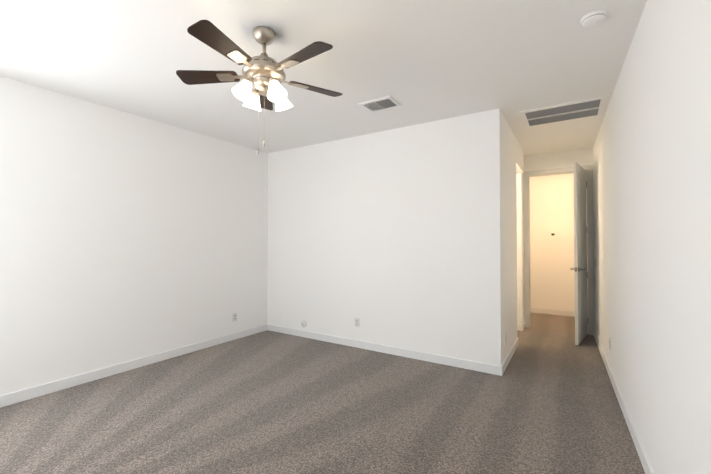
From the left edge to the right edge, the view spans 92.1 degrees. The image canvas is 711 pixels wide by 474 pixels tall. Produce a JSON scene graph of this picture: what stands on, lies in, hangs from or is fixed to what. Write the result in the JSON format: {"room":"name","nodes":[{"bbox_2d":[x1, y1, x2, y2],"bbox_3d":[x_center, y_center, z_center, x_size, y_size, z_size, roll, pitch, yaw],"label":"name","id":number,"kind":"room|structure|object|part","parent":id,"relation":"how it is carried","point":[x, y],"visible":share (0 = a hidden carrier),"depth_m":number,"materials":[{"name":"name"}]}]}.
{"room":"empty bedroom","nodes":[
{"label":"empty bedroom","id":0,"kind":"room"},
{"bbox_2d":[0,76,267,395],"bbox_3d":[-2.603,0.042,3.472,0.120,2.740,4.690,0,-1,32],"label":"wall","id":1,"kind":"structure","parent":0,"point":[125,237],"depth_m":3.53,"materials":[{"name":"white paint"}]},
{"bbox_2d":[0,324,266,407],"bbox_3d":[-2.546,1.365,3.418,0.013,0.092,4.450,0,-1,32],"label":"baseboard","id":2,"kind":"structure","parent":1,"relation":"attached to","point":[31,393],"depth_m":3.51,"materials":[{"name":"white paint"}]},
{"bbox_2d":[233,313,236,321],"bbox_3d":[-1.685,1.120,4.788,0.008,0.116,0.072,0,-1,32],"label":"electrical outlet","id":3,"kind":"object","parent":1,"relation":"attached to","point":[234,316],"visible":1,"depth_m":4.78,"materials":[{"name":"white plastic"}]},
{"bbox_2d":[0,313,644,473],"bbox_3d":[0.410,1.475,3.706,5.200,0.120,8.600,0,-1,32],"label":"floor","id":4,"kind":"structure","parent":0,"point":[273,402],"depth_m":2.67,"materials":[{"name":"carpet"}]},
{"bbox_2d":[0,0,646,155],"bbox_3d":[0.410,-1.385,3.745,5.200,0.120,8.600,0,-1,32],"label":"ceiling","id":5,"kind":"structure","parent":0,"point":[422,61],"depth_m":2.59,"materials":[{"name":"white paint"}]},
{"bbox_2d":[176,20,341,153],"bbox_3d":[-0.587,-0.943,2.221,1.092,0.804,1.104,0,-1,32],"label":"ceiling fan","id":6,"kind":"object","parent":5,"relation":"hanging from","point":[264,73],"visible":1,"depth_m":2.18,"materials":[{"name":"brown wood"}]},
{"bbox_3d":[-0.972,-1.060,2.270,0.398,0.006,0.142,0,-13,3],"label":"blade","id":7,"kind":"part","parent":6,"relation":"part of","materials":[{"name":"brown wood"}]},
{"bbox_3d":[-0.735,-1.065,1.902,0.142,0.006,0.398,-13,-5,21],"label":"blade","id":8,"kind":"part","parent":6,"relation":"part of","materials":[{"name":"brown wood"}]},
{"bbox_3d":[-0.600,-0.921,2.247,0.422,0.124,0.422,0,-1,32],"label":"lamp shade","id":9,"kind":"part","parent":6,"relation":"part of","materials":[{"name":"white glass"}]},
{"bbox_3d":[-0.695,-1.055,2.609,0.142,0.006,0.398,13,-4,-14],"label":"blade","id":10,"kind":"part","parent":6,"relation":"part of","materials":[{"name":"brown wood"}]},
{"bbox_3d":[-0.312,-1.063,2.014,0.398,0.006,0.142,-1,11,39],"label":"blade","id":11,"kind":"part","parent":6,"relation":"part of","materials":[{"name":"brown wood"}]},
{"bbox_3d":[-0.287,-1.057,2.450,0.398,0.006,0.142,1,11,-33],"label":"blade","id":12,"kind":"part","parent":6,"relation":"part of","materials":[{"name":"brown wood"}]},
{"bbox_2d":[358,96,401,112],"bbox_3d":[0.248,-1.323,3.432,0.352,0.012,0.272,0,-1,32],"label":"ceiling vent","id":13,"kind":"object","parent":5,"relation":"in","point":[381,104],"visible":1,"depth_m":3.41,"materials":[{"name":"white metal"}]},
{"bbox_2d":[519,95,607,127],"bbox_3d":[2.205,-1.320,3.667,0.767,0.012,0.592,0,-1,32],"label":"ceiling vent","id":14,"kind":"object","parent":5,"relation":"in","point":[577,110],"visible":1,"depth_m":3.62,"materials":[{"name":"white metal"}]},
{"bbox_2d":[580,10,606,27],"bbox_3d":[1.457,-1.325,2.098,0.136,0.045,0.136,0,-1,32],"label":"smoke detector","id":15,"kind":"object","parent":5,"relation":"attached to","point":[593,19],"visible":1,"depth_m":2.07,"materials":[{"name":"white plastic"}]},
{"bbox_2d":[268,109,502,365],"bbox_3d":[0.094,0.055,4.470,3.370,2.740,0.120,0,-1,32],"label":"wall","id":16,"kind":"structure","parent":0,"point":[392,237],"depth_m":4.14,"materials":[{"name":"white paint"}]},
{"bbox_2d":[301,320,306,326],"bbox_3d":[-0.741,1.241,4.901,0.104,0.104,0.016,0,-1,32],"label":"electrical outlet cover","id":17,"kind":"object","parent":16,"relation":"attached to","point":[303,323],"visible":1,"depth_m":4.89,"materials":[{"name":"white plastic"}]},
{"bbox_2d":[355,318,359,326],"bbox_3d":[0.022,1.105,4.425,0.072,0.116,0.008,0,-1,32],"label":"electrical outlet","id":18,"kind":"object","parent":16,"relation":"attached to","point":[357,322],"visible":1,"depth_m":4.42,"materials":[{"name":"white plastic"}]},
{"bbox_2d":[267,324,500,375],"bbox_3d":[0.064,1.379,4.392,3.357,0.092,0.013,0,-1,32],"label":"baseboard","id":19,"kind":"structure","parent":16,"relation":"attached to","point":[461,363],"depth_m":4.12,"materials":[{"name":"white paint"}]},
{"bbox_2d":[501,112,523,361],"bbox_3d":[2.107,0.058,4.645,0.155,2.740,2.330,0,-1,32],"label":"wall","id":20,"kind":"structure","parent":0,"point":[512,237],"depth_m":4.20,"materials":[{"name":"white paint"}]},
{"bbox_2d":[501,337,518,375],"bbox_3d":[1.822,1.373,4.019,0.013,0.092,1.263,0,-1,32],"label":"baseboard","id":21,"kind":"structure","parent":20,"relation":"attached to","point":[505,363],"depth_m":3.89,"materials":[{"name":"white paint"}]},
{"bbox_2d":[530,173,574,311],"bbox_3d":[3.208,0.087,6.818,2.561,2.740,0.120,0,-1,32],"label":"wall","id":22,"kind":"structure","parent":0,"point":[552,281],"depth_m":6.43,"materials":[{"name":"white paint"}]},
{"bbox_2d":[531,308,574,316],"bbox_3d":[3.173,1.411,6.743,2.321,0.092,0.013,0,-1,32],"label":"baseboard","id":23,"kind":"structure","parent":22,"relation":"attached to","point":[553,312],"depth_m":6.40,"materials":[{"name":"white paint"}]},
{"bbox_2d":[550,232,555,236],"bbox_3d":[3.703,-0.048,6.423,0.105,0.105,0.021,0,-1,32],"label":"light switch","id":24,"kind":"object","parent":22,"relation":"attached to","point":[552,234],"visible":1,"depth_m":6.42,"materials":[{"name":"black plastic"}]},
{"bbox_2d":[523,148,594,328],"bbox_3d":[2.465,0.070,5.560,2.410,2.740,0.400,0,-1,32],"label":"wall","id":25,"kind":"structure","parent":0,"point":[580,157],"depth_m":5.26,"materials":[{"name":"white paint"}]},
{"bbox_2d":[517,324,523,330],"bbox_3d":[1.948,1.395,5.625,1.448,0.092,0.013,0,-1,32],"label":"baseboard","id":26,"kind":"structure","parent":25,"relation":"attached to","point":[519,327],"depth_m":5.26,"materials":[{"name":"white paint"}]},
{"bbox_2d":[523,165,593,334],"bbox_3d":[3.125,0.192,5.307,0.921,2.490,0.152,0,-1,32],"label":"door frame","id":27,"kind":"structure","parent":25,"relation":"attached to","point":[589,168],"depth_m":5.23,"materials":[{"name":"white paint"}]},
{"bbox_2d":[570,162,587,344],"bbox_3d":[3.143,0.218,4.778,0.152,2.400,0.760,-1,-1,42],"label":"door","id":28,"kind":"structure","parent":27,"relation":"attached to","point":[580,258],"depth_m":4.65,"materials":[{"name":"white paint"}]},
{"bbox_3d":[2.948,0.427,4.556,0.152,0.062,0.174,-1,-1,42],"label":"handle","id":29,"kind":"part","parent":28,"relation":"part of","materials":[{"name":"grey metal"}]},
{"bbox_2d":[593,0,710,473],"bbox_3d":[2.129,0.030,2.607,0.366,2.740,8.390,0,-1,32],"label":"wall","id":30,"kind":"structure","parent":0,"point":[652,215],"depth_m":1.72,"materials":[{"name":"white paint"}]},
{"bbox_2d":[594,329,653,473],"bbox_3d":[2.086,1.355,2.646,0.250,0.092,8.100,0,-1,32],"label":"baseboard","id":31,"kind":"structure","parent":30,"relation":"attached to","point":[645,462],"depth_m":2.53,"materials":[{"name":"white paint"}]}
]}

